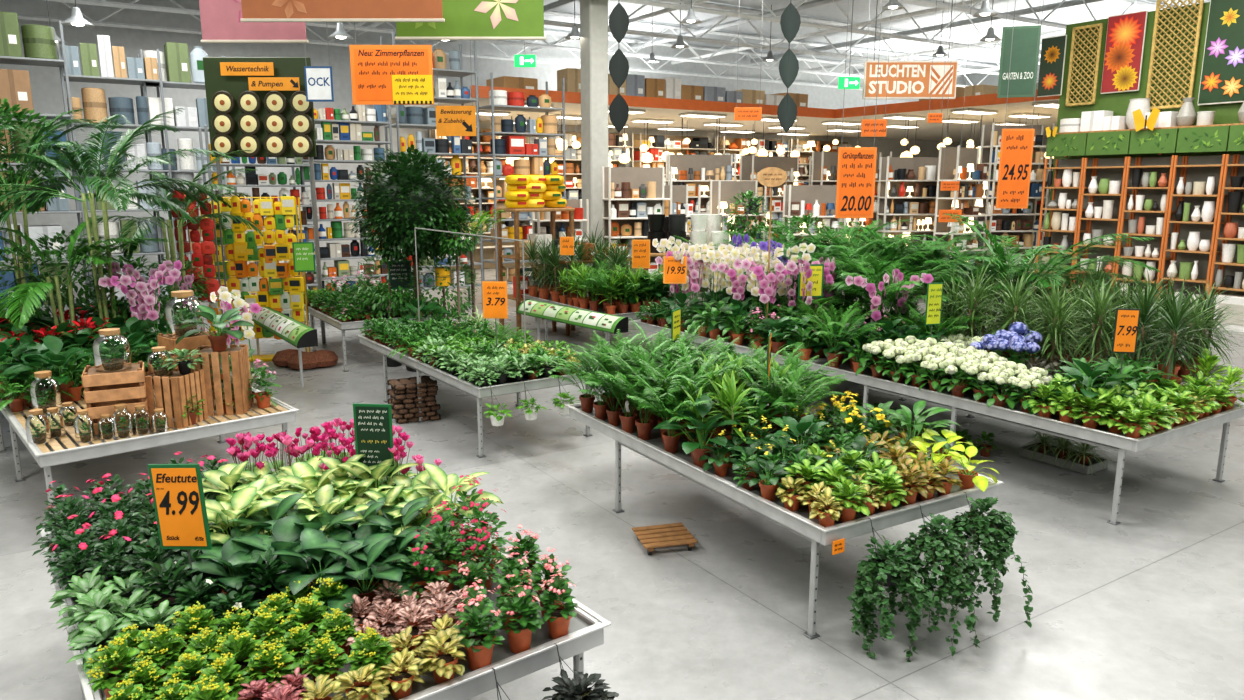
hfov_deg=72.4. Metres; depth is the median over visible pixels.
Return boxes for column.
[580,0,608,265]
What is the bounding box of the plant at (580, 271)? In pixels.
[574,271,596,305]
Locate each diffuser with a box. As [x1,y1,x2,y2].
[479,113,508,115]
[557,117,580,118]
[632,121,671,122]
[658,129,689,130]
[683,115,720,117]
[708,124,741,126]
[726,131,753,132]
[761,119,778,121]
[823,123,859,124]
[830,130,857,131]
[887,126,917,127]
[888,117,922,119]
[942,120,974,122]
[953,111,994,114]
[1009,115,1046,117]
[1035,104,1058,107]
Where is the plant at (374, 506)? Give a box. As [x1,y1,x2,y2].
[325,497,415,551]
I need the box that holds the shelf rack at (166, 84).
[137,49,236,297]
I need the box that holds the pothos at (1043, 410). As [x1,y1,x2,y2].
[1024,383,1064,418]
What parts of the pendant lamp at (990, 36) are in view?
lamp shade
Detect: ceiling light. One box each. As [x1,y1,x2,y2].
[479,111,510,115]
[554,114,580,118]
[608,108,645,113]
[608,124,628,127]
[630,119,674,122]
[657,127,695,130]
[679,113,726,117]
[702,122,743,126]
[720,130,755,132]
[761,117,798,121]
[767,125,805,128]
[776,132,810,134]
[821,121,861,124]
[826,128,860,131]
[882,115,926,119]
[887,124,919,127]
[942,118,979,122]
[951,109,998,114]
[995,122,1031,124]
[1007,113,1051,117]
[1032,102,1058,107]
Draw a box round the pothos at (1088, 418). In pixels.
[1071,393,1113,428]
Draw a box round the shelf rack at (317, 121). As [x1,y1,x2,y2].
[291,105,395,325]
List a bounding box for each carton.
[0,11,22,56]
[0,69,33,113]
[0,129,14,162]
[0,231,4,260]
[0,270,15,303]
[14,263,41,301]
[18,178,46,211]
[28,225,65,258]
[39,263,67,304]
[42,170,68,210]
[44,131,67,161]
[60,45,80,74]
[73,145,102,169]
[75,171,95,209]
[79,43,99,75]
[81,217,94,252]
[94,184,114,209]
[97,35,113,76]
[101,131,125,169]
[102,259,125,297]
[112,46,126,77]
[114,187,137,209]
[120,219,139,253]
[125,144,146,169]
[126,57,144,78]
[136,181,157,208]
[143,57,158,79]
[147,97,174,125]
[154,285,167,294]
[155,175,170,208]
[160,219,188,250]
[164,42,190,82]
[173,106,198,126]
[187,227,202,250]
[189,261,205,291]
[196,98,208,126]
[304,167,309,179]
[305,190,316,199]
[308,228,313,238]
[315,128,322,139]
[318,109,325,118]
[324,108,333,119]
[326,227,331,238]
[326,243,341,257]
[327,267,336,276]
[335,280,344,290]
[336,149,342,159]
[342,150,353,159]
[349,123,361,140]
[356,105,365,120]
[363,264,374,274]
[374,105,386,121]
[450,270,464,285]
[458,175,475,187]
[460,139,471,152]
[486,76,537,89]
[505,221,513,226]
[525,144,537,154]
[527,119,535,132]
[527,233,551,256]
[528,279,542,294]
[529,157,543,175]
[533,264,558,285]
[552,239,559,251]
[557,68,580,91]
[558,245,576,260]
[562,134,571,144]
[565,148,575,158]
[579,242,595,259]
[608,74,625,94]
[626,74,644,96]
[645,78,664,97]
[648,148,657,160]
[660,77,680,98]
[669,203,676,213]
[681,85,702,99]
[689,141,699,147]
[703,86,725,101]
[725,91,742,102]
[734,89,764,104]
[765,94,783,104]
[769,93,807,106]
[769,141,776,150]
[800,157,805,162]
[919,86,964,100]
[965,84,997,95]
[1008,235,1018,246]
[1009,253,1022,262]
[1016,209,1022,213]
[1029,183,1038,196]
[1034,152,1043,162]
[1035,204,1048,220]
[1080,110,1112,131]
[1103,116,1127,129]
[1145,111,1177,127]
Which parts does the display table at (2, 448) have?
leg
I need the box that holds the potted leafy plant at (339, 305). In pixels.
[332,304,346,320]
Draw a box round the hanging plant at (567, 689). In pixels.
[542,643,618,699]
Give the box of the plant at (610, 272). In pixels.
[600,268,615,309]
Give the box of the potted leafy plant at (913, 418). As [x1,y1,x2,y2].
[909,418,925,433]
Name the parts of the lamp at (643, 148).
lamp globe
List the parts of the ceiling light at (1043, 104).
frame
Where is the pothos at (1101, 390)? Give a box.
[1083,387,1123,426]
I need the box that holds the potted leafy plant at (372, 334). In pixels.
[368,318,383,341]
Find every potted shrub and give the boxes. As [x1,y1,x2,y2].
[0,242,67,407]
[23,229,108,315]
[82,254,177,388]
[140,257,209,317]
[351,248,425,366]
[407,255,480,318]
[430,206,482,318]
[721,190,769,238]
[776,212,830,255]
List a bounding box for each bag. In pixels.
[171,206,182,217]
[172,190,184,200]
[174,218,186,229]
[174,227,185,240]
[176,240,189,252]
[186,204,198,216]
[187,217,198,229]
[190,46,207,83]
[190,229,199,241]
[191,267,201,278]
[192,242,201,252]
[192,253,203,266]
[193,276,205,289]
[198,289,206,300]
[200,202,211,214]
[200,218,214,229]
[201,240,214,254]
[202,230,213,240]
[203,254,212,264]
[203,264,214,277]
[205,278,219,291]
[207,291,217,301]
[207,305,218,323]
[209,302,217,307]
[210,202,220,214]
[211,172,217,183]
[213,245,221,261]
[219,198,230,211]
[220,279,227,287]
[221,171,225,184]
[221,212,231,227]
[224,229,233,243]
[225,244,234,259]
[227,260,235,275]
[227,277,239,291]
[229,196,240,212]
[233,231,244,241]
[240,199,250,212]
[240,278,248,291]
[240,291,248,299]
[241,157,246,163]
[244,212,253,228]
[245,231,256,245]
[247,262,257,276]
[248,157,255,163]
[248,276,259,291]
[253,199,259,213]
[253,214,262,229]
[253,230,263,244]
[253,324,262,337]
[257,157,265,163]
[258,248,264,261]
[258,261,263,276]
[259,278,268,291]
[261,193,269,198]
[262,328,272,337]
[263,229,274,243]
[264,216,275,229]
[269,173,275,184]
[270,294,280,307]
[273,201,281,214]
[274,214,286,229]
[275,230,285,243]
[277,172,286,184]
[279,188,288,200]
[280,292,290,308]
[282,277,288,290]
[285,215,293,227]
[285,233,296,244]
[288,259,298,275]
[289,244,292,259]
[292,307,304,321]
[295,168,300,184]
[306,204,311,218]
[306,273,313,283]
[314,109,317,118]
[325,145,334,159]
[327,184,331,198]
[330,167,337,179]
[343,202,349,218]
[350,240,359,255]
[357,165,363,179]
[374,125,378,140]
[398,105,405,123]
[400,137,405,151]
[407,134,414,148]
[423,273,434,286]
[432,49,446,68]
[451,155,461,175]
[451,186,462,197]
[461,87,469,98]
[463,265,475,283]
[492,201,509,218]
[495,158,501,175]
[496,186,501,197]
[502,164,513,175]
[502,247,512,260]
[503,266,506,280]
[505,174,529,183]
[505,191,529,199]
[505,200,526,207]
[506,184,528,191]
[515,114,525,132]
[526,95,538,106]
[526,198,544,207]
[527,174,545,183]
[528,183,546,191]
[529,192,542,198]
[536,117,542,132]
[539,94,551,107]
[543,160,550,174]
[543,190,561,199]
[544,174,564,183]
[544,197,566,207]
[546,184,565,191]
[551,162,557,173]
[611,221,619,235]
[621,224,631,235]
[639,185,646,197]
[653,204,661,213]
[687,224,690,232]
[1002,209,1009,213]
[1002,232,1008,246]
[1015,219,1021,229]
[1022,220,1031,229]
[1023,201,1032,213]
[1032,149,1034,162]
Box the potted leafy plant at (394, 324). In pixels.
[385,319,403,338]
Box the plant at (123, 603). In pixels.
[82,589,171,646]
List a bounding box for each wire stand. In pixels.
[172,191,231,365]
[199,197,310,361]
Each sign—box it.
[148,464,211,577]
[220,62,273,75]
[248,77,299,90]
[292,242,315,319]
[304,22,333,101]
[349,22,433,104]
[353,403,394,487]
[388,261,411,298]
[435,43,475,135]
[482,281,507,346]
[514,40,535,66]
[517,299,627,352]
[560,237,574,304]
[632,240,649,306]
[663,256,686,307]
[671,308,680,342]
[734,0,762,120]
[757,167,786,318]
[764,330,770,429]
[798,264,823,297]
[835,0,881,217]
[838,3,859,88]
[861,3,891,136]
[862,0,957,98]
[925,283,942,336]
[927,0,949,122]
[938,210,961,291]
[940,0,971,190]
[996,0,1043,208]
[1111,308,1140,384]
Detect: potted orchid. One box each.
[98,275,174,354]
[106,260,181,338]
[110,271,168,348]
[113,273,147,334]
[124,266,180,341]
[175,274,193,318]
[210,286,263,385]
[220,300,261,382]
[652,236,688,311]
[655,256,684,316]
[656,245,700,289]
[666,251,703,330]
[668,249,714,322]
[680,242,709,324]
[681,260,699,326]
[681,263,709,314]
[685,251,700,298]
[687,252,723,289]
[689,253,748,315]
[694,241,718,311]
[695,243,761,320]
[702,254,762,323]
[708,255,737,317]
[710,263,764,325]
[718,244,758,325]
[718,256,743,294]
[722,247,790,334]
[732,233,748,248]
[733,258,796,343]
[738,243,783,320]
[743,243,815,318]
[747,247,796,312]
[751,240,787,314]
[754,252,810,313]
[765,267,798,317]
[774,268,800,313]
[777,273,796,306]
[798,257,812,304]
[804,257,834,311]
[810,274,832,326]
[819,257,835,315]
[845,273,894,360]
[892,269,933,338]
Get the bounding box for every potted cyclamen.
[225,432,261,490]
[226,433,267,499]
[256,431,297,474]
[263,434,315,475]
[288,426,319,465]
[294,426,335,462]
[312,442,345,471]
[315,420,341,458]
[322,417,354,462]
[338,436,359,479]
[342,449,388,488]
[349,425,354,457]
[373,438,414,500]
[374,425,415,490]
[401,454,441,515]
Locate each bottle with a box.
[221,157,229,162]
[226,172,235,184]
[236,173,244,184]
[286,157,294,163]
[289,175,294,184]
[318,224,325,238]
[322,262,327,276]
[334,203,341,218]
[341,109,348,119]
[348,171,355,179]
[350,106,357,120]
[351,206,355,218]
[368,246,374,255]
[446,82,453,97]
[446,161,451,175]
[453,81,460,97]
[460,253,467,263]
[559,223,565,239]
[611,205,616,217]
[614,184,620,198]
[629,202,635,216]
[681,203,684,213]
[695,198,697,211]
[700,204,705,211]
[706,198,709,211]
[750,169,755,179]
[813,200,819,215]
[874,200,876,210]
[888,165,892,179]
[890,215,896,229]
[901,222,907,229]
[958,218,963,232]
[966,240,971,249]
[968,183,972,196]
[971,237,975,248]
[986,185,991,196]
[1019,237,1023,246]
[1030,170,1035,179]
[1033,219,1038,229]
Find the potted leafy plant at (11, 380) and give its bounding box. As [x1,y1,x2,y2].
[0,372,27,404]
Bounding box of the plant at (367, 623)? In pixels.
[345,618,388,653]
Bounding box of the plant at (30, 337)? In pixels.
[2,335,32,364]
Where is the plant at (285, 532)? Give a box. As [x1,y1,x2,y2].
[226,515,340,591]
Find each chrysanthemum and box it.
[393,532,443,606]
[414,501,472,591]
[427,504,468,563]
[445,475,495,555]
[455,489,512,565]
[460,519,505,588]
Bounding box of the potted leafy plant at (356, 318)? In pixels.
[350,302,364,320]
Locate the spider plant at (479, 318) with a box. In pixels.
[453,305,501,333]
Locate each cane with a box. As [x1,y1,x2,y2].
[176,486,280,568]
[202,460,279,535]
[204,478,285,526]
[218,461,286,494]
[232,474,297,517]
[250,489,335,534]
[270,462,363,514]
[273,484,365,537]
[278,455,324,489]
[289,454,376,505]
[307,478,375,530]
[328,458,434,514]
[354,484,428,529]
[377,470,452,520]
[392,489,460,553]
[397,463,503,530]
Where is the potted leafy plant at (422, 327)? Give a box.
[418,324,431,339]
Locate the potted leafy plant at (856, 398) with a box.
[847,396,862,413]
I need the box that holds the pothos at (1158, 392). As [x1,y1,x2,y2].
[1145,382,1180,405]
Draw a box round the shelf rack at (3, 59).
[0,21,93,310]
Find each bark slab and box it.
[387,375,436,389]
[387,389,436,399]
[388,398,436,409]
[390,395,435,403]
[391,385,437,393]
[391,404,439,413]
[391,408,435,418]
[396,410,440,423]
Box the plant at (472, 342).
[464,341,485,353]
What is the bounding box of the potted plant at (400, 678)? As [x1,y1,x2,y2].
[378,647,426,699]
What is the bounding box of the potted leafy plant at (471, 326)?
[461,325,474,337]
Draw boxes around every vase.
[476,161,486,172]
[476,191,485,202]
[480,131,491,141]
[489,204,492,216]
[578,189,581,198]
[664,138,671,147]
[720,166,724,179]
[728,143,737,148]
[776,212,782,222]
[789,168,793,179]
[808,218,815,233]
[815,141,820,151]
[851,218,859,225]
[865,218,872,225]
[890,185,897,196]
[890,199,893,213]
[898,216,900,229]
[899,182,905,196]
[906,169,915,179]
[912,218,915,229]
[914,183,920,196]
[954,222,959,232]
[1044,213,1049,229]
[1047,200,1057,207]
[1060,235,1067,249]
[1071,199,1077,208]
[1085,202,1093,217]
[1088,176,1097,193]
[1104,261,1112,272]
[1128,195,1132,209]
[1145,244,1150,256]
[1152,201,1157,210]
[1152,248,1158,257]
[1158,173,1167,186]
[1167,260,1177,277]
[1175,201,1183,220]
[1176,97,1196,125]
[1176,177,1183,193]
[1178,240,1185,249]
[1182,290,1188,305]
[1191,206,1200,221]
[1191,261,1197,279]
[1238,102,1243,122]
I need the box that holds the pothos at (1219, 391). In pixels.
[1202,382,1235,413]
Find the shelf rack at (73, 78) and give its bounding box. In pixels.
[56,42,183,320]
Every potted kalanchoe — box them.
[84,636,149,697]
[106,679,154,699]
[115,624,146,664]
[121,655,172,699]
[129,624,187,686]
[153,677,196,699]
[163,650,212,689]
[170,601,224,650]
[178,627,226,672]
[183,676,237,699]
[192,652,251,697]
[207,627,264,688]
[216,606,253,639]
[244,604,292,666]
[244,638,301,687]
[254,592,294,629]
[277,624,315,676]
[281,580,310,612]
[285,595,329,642]
[299,633,347,686]
[307,577,352,622]
[312,608,357,656]
[340,627,394,679]
[453,557,488,592]
[453,578,498,627]
[453,591,504,670]
[492,546,531,596]
[495,568,538,617]
[495,583,543,653]
[500,524,541,589]
[527,547,574,616]
[538,570,577,638]
[811,404,833,437]
[819,396,840,430]
[824,396,861,448]
[830,391,867,433]
[830,405,870,447]
[864,408,894,448]
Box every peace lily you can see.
[34,359,93,400]
[648,279,681,297]
[681,302,716,336]
[687,302,735,339]
[698,301,738,337]
[713,312,762,345]
[715,392,787,436]
[716,393,799,452]
[732,303,764,332]
[746,297,782,325]
[759,306,793,345]
[767,316,816,351]
[777,323,834,360]
[834,337,883,373]
[848,333,895,363]
[848,401,915,440]
[864,400,961,452]
[891,327,932,339]
[1047,357,1108,391]
[1062,362,1112,404]
[1091,358,1158,391]
[1092,357,1151,390]
[1102,354,1162,394]
[1109,369,1172,389]
[1129,360,1178,389]
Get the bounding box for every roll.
[3,223,26,259]
[12,122,44,162]
[21,24,56,58]
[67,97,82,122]
[81,88,107,122]
[97,221,121,253]
[108,97,134,123]
[136,96,148,124]
[138,221,158,252]
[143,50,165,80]
[146,143,162,169]
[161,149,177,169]
[171,172,196,206]
[177,138,194,169]
[195,148,207,170]
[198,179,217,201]
[212,166,223,170]
[231,157,239,163]
[252,188,259,200]
[277,157,285,163]
[290,189,299,204]
[301,192,309,204]
[301,211,306,224]
[313,145,323,159]
[314,163,320,179]
[316,188,324,199]
[319,207,326,218]
[327,204,333,218]
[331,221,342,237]
[334,109,340,119]
[343,222,354,237]
[350,266,357,275]
[351,188,356,198]
[353,146,360,159]
[361,149,371,160]
[365,109,375,120]
[373,148,384,160]
[375,260,380,273]
[406,106,423,123]
[415,132,421,150]
[435,139,448,152]
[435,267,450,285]
[449,50,459,69]
[466,186,470,197]
[467,206,473,217]
[470,131,476,141]
[486,161,492,172]
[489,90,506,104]
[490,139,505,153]
[491,116,500,131]
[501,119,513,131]
[504,226,522,239]
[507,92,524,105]
[508,268,514,281]
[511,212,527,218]
[513,159,529,175]
[514,240,531,256]
[540,227,545,233]
[541,115,556,133]
[547,138,555,154]
[555,149,562,158]
[561,163,573,172]
[561,207,571,219]
[576,150,580,158]
[577,179,581,187]
[608,133,614,145]
[611,183,613,198]
[621,182,629,197]
[628,238,634,254]
[634,222,641,235]
[643,220,647,235]
[664,200,668,215]
[679,170,686,179]
[694,171,699,179]
[715,168,719,179]
[726,165,732,179]
[748,198,758,213]
[757,187,762,195]
[762,198,767,210]
[765,140,768,149]
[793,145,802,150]
[894,170,897,179]
[903,202,908,213]
[909,216,912,229]
[926,185,935,196]
[928,201,935,213]
[950,191,958,197]
[961,184,968,196]
[961,186,964,197]
[968,187,975,196]
[996,219,1001,229]
[1001,221,1009,229]
[1059,118,1080,132]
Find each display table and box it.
[0,359,154,451]
[0,381,298,518]
[39,511,610,699]
[304,304,437,371]
[357,331,592,457]
[521,289,687,343]
[552,258,630,335]
[565,397,1003,639]
[633,320,906,401]
[693,300,918,330]
[806,355,1243,524]
[934,325,1241,387]
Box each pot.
[6,396,25,411]
[20,392,31,405]
[62,387,83,420]
[68,384,81,400]
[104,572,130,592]
[104,664,133,697]
[112,554,135,572]
[139,680,158,699]
[150,591,180,625]
[153,654,179,686]
[180,676,198,685]
[182,630,200,650]
[223,399,234,412]
[225,526,232,535]
[251,589,280,602]
[254,391,271,407]
[255,634,275,666]
[255,665,286,685]
[286,646,308,676]
[301,620,320,642]
[309,657,339,686]
[310,696,332,699]
[330,631,349,656]
[345,680,374,699]
[358,656,385,679]
[363,314,371,319]
[387,357,401,366]
[387,667,414,699]
[396,645,417,666]
[408,347,416,356]
[410,581,429,606]
[429,560,457,591]
[429,650,457,683]
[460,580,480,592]
[463,631,495,670]
[480,564,493,588]
[504,615,531,653]
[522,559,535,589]
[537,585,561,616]
[540,212,543,219]
[544,212,549,219]
[544,604,571,638]
[574,208,583,218]
[579,394,594,412]
[589,300,599,310]
[593,292,600,301]
[593,401,608,419]
[602,393,618,407]
[603,302,613,313]
[606,407,621,425]
[616,391,625,407]
[618,303,628,313]
[619,412,636,432]
[628,404,641,419]
[635,418,653,439]
[641,407,658,428]
[646,207,652,216]
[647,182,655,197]
[647,214,664,231]
[647,231,665,252]
[660,429,675,443]
[662,431,680,452]
[663,216,668,250]
[668,214,685,231]
[668,231,685,251]
[680,417,700,438]
[690,214,707,231]
[690,231,707,244]
[698,325,708,336]
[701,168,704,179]
[706,214,721,243]
[709,328,720,339]
[711,231,729,249]
[720,327,727,337]
[722,216,726,230]
[732,332,744,345]
[739,421,755,436]
[752,337,764,348]
[754,416,770,430]
[773,186,777,195]
[783,489,801,510]
[798,346,812,360]
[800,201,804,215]
[800,481,812,504]
[807,497,821,518]
[817,506,837,526]
[821,203,825,215]
[822,218,829,230]
[827,351,842,368]
[838,499,858,522]
[852,360,863,373]
[861,496,877,515]
[868,479,883,487]
[870,365,885,378]
[878,489,894,510]
[890,370,902,382]
[898,169,905,179]
[900,483,918,505]
[910,373,923,386]
[912,234,921,245]
[917,481,936,500]
[918,167,925,179]
[918,203,927,213]
[922,188,926,196]
[925,166,935,179]
[928,379,940,391]
[930,451,951,473]
[935,477,952,495]
[950,382,966,397]
[955,168,967,179]
[958,469,977,489]
[971,171,980,179]
[972,184,983,196]
[973,387,987,402]
[977,238,983,248]
[990,131,997,144]
[992,151,994,162]
[993,394,1007,407]
[1020,398,1029,412]
[1023,234,1033,246]
[1025,393,1039,401]
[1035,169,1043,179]
[1037,402,1052,418]
[1042,256,1050,271]
[1043,237,1050,250]
[1047,171,1052,186]
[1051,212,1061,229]
[1051,254,1061,271]
[1054,179,1061,186]
[1058,193,1067,208]
[1059,406,1073,423]
[1061,213,1068,229]
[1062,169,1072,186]
[1066,200,1070,208]
[1068,217,1075,230]
[1068,241,1073,251]
[1073,172,1080,186]
[1080,258,1087,269]
[1081,411,1100,428]
[1083,233,1090,243]
[1092,229,1103,244]
[1094,207,1102,217]
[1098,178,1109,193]
[1102,200,1113,218]
[1103,237,1113,245]
[1107,415,1125,432]
[1108,181,1120,193]
[1122,260,1133,278]
[1123,247,1133,255]
[1125,423,1142,438]
[1126,98,1150,128]
[1128,219,1138,232]
[1132,169,1141,186]
[1133,261,1144,279]
[1135,195,1144,209]
[1135,246,1144,256]
[1137,217,1144,233]
[1140,418,1157,435]
[1141,172,1150,186]
[1144,199,1152,210]
[1144,261,1155,280]
[1145,225,1155,233]
[1149,172,1156,186]
[1149,416,1163,431]
[1156,217,1163,234]
[1160,195,1166,210]
[1170,232,1177,249]
[1170,409,1188,425]
[1175,360,1197,377]
[1179,262,1193,278]
[1182,203,1190,220]
[1185,182,1191,194]
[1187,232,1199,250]
[1191,402,1206,418]
[1193,182,1206,194]
[1196,111,1215,125]
[1199,239,1210,250]
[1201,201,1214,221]
[1206,176,1214,194]
[1210,400,1223,413]
[1215,269,1222,286]
[1222,243,1236,262]
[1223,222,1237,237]
[1224,275,1233,287]
[1228,192,1243,212]
[1230,176,1243,186]
[1233,272,1242,288]
[1237,244,1243,263]
[1238,227,1243,238]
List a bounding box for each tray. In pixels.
[369,338,570,385]
[537,293,652,313]
[578,401,976,524]
[819,359,1236,436]
[1019,444,1107,474]
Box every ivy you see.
[213,387,234,412]
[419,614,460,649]
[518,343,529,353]
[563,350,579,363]
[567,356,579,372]
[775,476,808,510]
[798,481,836,518]
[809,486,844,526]
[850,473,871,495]
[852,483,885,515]
[886,506,996,655]
[941,492,1032,627]
[1159,402,1186,428]
[1178,395,1202,422]
[1200,395,1218,416]
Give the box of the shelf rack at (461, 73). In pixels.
[380,31,483,308]
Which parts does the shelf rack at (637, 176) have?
panel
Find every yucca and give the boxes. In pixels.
[509,233,553,296]
[522,237,565,299]
[527,239,561,294]
[530,238,573,301]
[531,236,568,290]
[547,227,593,296]
[559,233,602,294]
[575,235,595,294]
[583,230,618,285]
[584,240,612,274]
[592,235,643,304]
[592,239,618,270]
[601,240,632,298]
[611,239,631,270]
[920,270,986,334]
[925,262,986,333]
[937,258,1014,350]
[965,268,1007,352]
[972,267,1069,366]
[981,278,1048,358]
[985,260,1048,330]
[996,272,1043,352]
[1015,275,1095,368]
[1023,261,1071,349]
[1023,273,1092,359]
[1023,285,1056,362]
[1031,277,1082,343]
[1033,280,1084,354]
[1041,278,1104,366]
[1046,267,1104,348]
[1058,269,1154,367]
[1062,279,1121,356]
[1062,283,1124,360]
[1064,267,1119,346]
[1065,257,1127,295]
[1087,299,1134,361]
[1089,269,1144,354]
[1094,277,1152,355]
[1096,267,1201,380]
[1101,298,1172,365]
[1111,283,1149,363]
[1113,282,1193,366]
[1124,266,1181,351]
[1128,274,1242,384]
[1130,306,1195,385]
[1136,286,1217,375]
[1137,272,1204,369]
[1138,277,1199,359]
[1153,287,1234,377]
[1176,288,1240,373]
[1177,277,1243,363]
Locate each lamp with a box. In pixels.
[47,2,65,43]
[61,0,94,27]
[328,22,353,39]
[434,40,457,41]
[468,161,475,172]
[481,178,491,187]
[483,146,490,157]
[506,116,518,165]
[543,158,554,163]
[556,111,567,150]
[565,0,582,39]
[572,141,580,148]
[619,126,629,162]
[640,122,648,151]
[641,120,652,162]
[645,6,658,62]
[649,137,654,146]
[661,144,670,160]
[671,3,688,47]
[672,168,677,179]
[681,0,701,23]
[684,120,689,143]
[688,168,692,179]
[701,186,708,195]
[706,170,713,179]
[715,118,721,154]
[717,202,727,214]
[720,140,729,148]
[742,148,748,153]
[748,124,756,152]
[751,131,757,144]
[757,120,767,155]
[762,5,777,61]
[771,212,777,225]
[776,127,784,154]
[790,134,799,156]
[799,167,805,179]
[805,203,811,215]
[807,141,815,151]
[823,126,829,150]
[826,203,834,215]
[830,166,836,179]
[831,221,838,233]
[882,0,904,9]
[900,118,912,156]
[906,186,913,196]
[910,122,919,153]
[925,217,931,229]
[932,0,947,56]
[937,125,944,149]
[943,115,951,144]
[947,222,955,232]
[958,166,961,179]
[961,200,968,214]
[967,164,973,179]
[968,217,973,231]
[972,0,997,16]
[975,199,982,214]
[977,114,982,156]
[979,4,1000,41]
[982,181,987,196]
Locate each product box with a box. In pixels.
[209,144,220,162]
[211,215,221,229]
[212,226,225,244]
[214,261,228,278]
[230,324,244,340]
[231,212,245,231]
[233,242,247,260]
[234,260,247,277]
[245,167,256,184]
[245,295,258,304]
[247,246,257,260]
[256,174,268,184]
[257,291,270,307]
[259,199,273,215]
[263,258,276,276]
[264,245,278,262]
[266,157,276,163]
[269,278,282,294]
[275,243,289,259]
[276,263,288,277]
[281,196,295,214]
[282,310,292,317]
[288,277,304,291]
[290,292,303,308]
[294,230,305,241]
[295,157,301,163]
[320,247,328,257]
[321,122,331,139]
[321,163,328,179]
[331,124,338,139]
[332,183,339,198]
[334,260,349,275]
[336,122,349,139]
[337,170,347,179]
[339,183,350,198]
[341,244,349,256]
[358,262,363,274]
[360,240,367,255]
[362,132,372,140]
[363,184,371,197]
[369,276,379,283]
[380,260,387,273]
[422,138,434,152]
[423,108,435,124]
[427,256,433,265]
[428,160,444,170]
[434,254,448,264]
[435,78,446,96]
[451,136,460,152]
[462,159,468,172]
[484,191,498,202]
[490,229,507,240]
[494,251,503,261]
[496,180,507,197]
[501,135,524,154]
[513,276,527,297]
[520,225,531,238]
[520,268,531,278]
[534,139,546,154]
[545,226,557,238]
[555,211,560,219]
[558,164,562,172]
[563,191,577,198]
[566,181,572,187]
[574,229,582,239]
[609,148,621,159]
[613,201,628,217]
[616,135,622,145]
[617,243,627,253]
[630,189,638,197]
[634,140,649,146]
[634,151,649,160]
[634,202,645,216]
[648,262,657,272]
[650,135,663,146]
[652,162,663,166]
[658,150,662,160]
[670,141,680,147]
[675,139,688,147]
[675,202,680,213]
[684,204,692,215]
[685,184,695,195]
[693,137,707,148]
[733,205,744,213]
[735,139,746,149]
[748,220,758,228]
[757,139,764,149]
[768,200,780,210]
[769,198,773,210]
[783,143,787,150]
[787,202,799,215]
[819,166,826,179]
[830,145,836,151]
[875,182,878,195]
[893,203,903,213]
[908,202,918,213]
[947,241,962,249]
[957,200,962,214]
[958,187,961,197]
[964,206,978,214]
[967,219,983,231]
[976,164,987,179]
[990,204,1001,213]
[991,220,995,229]
[997,150,999,162]
[1033,232,1036,245]
[1035,135,1042,145]
[1035,227,1046,246]
[1038,184,1042,196]
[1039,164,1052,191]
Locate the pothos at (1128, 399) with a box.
[1114,395,1148,423]
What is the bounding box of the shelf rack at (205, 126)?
[198,125,320,326]
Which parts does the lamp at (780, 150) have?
lamp globe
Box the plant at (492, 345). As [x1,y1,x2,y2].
[491,344,506,350]
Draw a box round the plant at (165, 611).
[114,599,184,642]
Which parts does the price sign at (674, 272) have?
panel, frame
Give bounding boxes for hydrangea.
[856,340,899,378]
[865,339,895,370]
[874,346,914,382]
[881,341,918,379]
[888,336,923,364]
[892,348,941,386]
[900,342,939,382]
[915,357,952,392]
[916,337,943,378]
[922,352,956,387]
[928,341,962,378]
[935,348,988,392]
[936,357,979,397]
[937,334,967,348]
[954,342,965,348]
[956,348,986,381]
[957,333,972,340]
[957,346,987,367]
[957,362,1007,402]
[963,361,996,394]
[969,334,1000,349]
[969,336,1005,355]
[972,354,1005,386]
[978,371,1021,409]
[986,352,1007,362]
[987,361,1031,401]
[989,361,1021,390]
[993,322,1044,365]
[994,334,1039,362]
[1005,374,1046,413]
[1011,367,1052,401]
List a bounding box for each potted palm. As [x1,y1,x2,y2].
[0,108,237,326]
[0,109,139,312]
[0,215,170,420]
[67,150,264,324]
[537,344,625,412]
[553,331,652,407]
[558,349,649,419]
[559,265,623,310]
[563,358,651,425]
[565,258,622,301]
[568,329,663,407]
[570,261,609,299]
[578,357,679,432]
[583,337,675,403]
[585,268,630,313]
[586,257,631,272]
[587,271,631,301]
[588,265,616,304]
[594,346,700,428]
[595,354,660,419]
[599,272,654,313]
[601,359,691,439]
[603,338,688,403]
[615,261,662,305]
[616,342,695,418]
[618,350,695,381]
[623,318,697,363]
[625,263,661,301]
[627,375,709,452]
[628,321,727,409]
[634,364,716,443]
[635,322,724,357]
[636,263,680,305]
[637,338,739,438]
[650,340,724,378]
[652,342,722,368]
[660,330,739,364]
[668,339,728,367]
[673,335,776,412]
[676,236,728,303]
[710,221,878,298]
[710,279,750,302]
[711,341,793,405]
[715,346,790,414]
[721,228,829,297]
[725,281,756,314]
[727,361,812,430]
[734,221,878,302]
[742,363,845,435]
[743,343,827,409]
[744,240,880,316]
[745,356,847,429]
[749,351,843,415]
[767,247,933,314]
[771,219,914,304]
[771,220,930,312]
[773,295,837,347]
[775,288,839,312]
[776,219,937,316]
[776,294,816,327]
[782,218,989,327]
[785,300,884,368]
[791,300,862,347]
[812,258,960,331]
[812,299,863,349]
[815,252,970,329]
[827,220,1021,327]
[842,232,989,310]
[865,232,1060,325]
[881,297,924,329]
[883,299,948,324]
[891,301,987,336]
[894,236,1076,332]
[899,213,1160,296]
[902,303,970,334]
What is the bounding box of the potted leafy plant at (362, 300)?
[356,300,367,318]
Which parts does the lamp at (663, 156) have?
lamp globe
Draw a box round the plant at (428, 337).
[414,335,437,347]
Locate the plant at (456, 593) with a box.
[447,585,471,621]

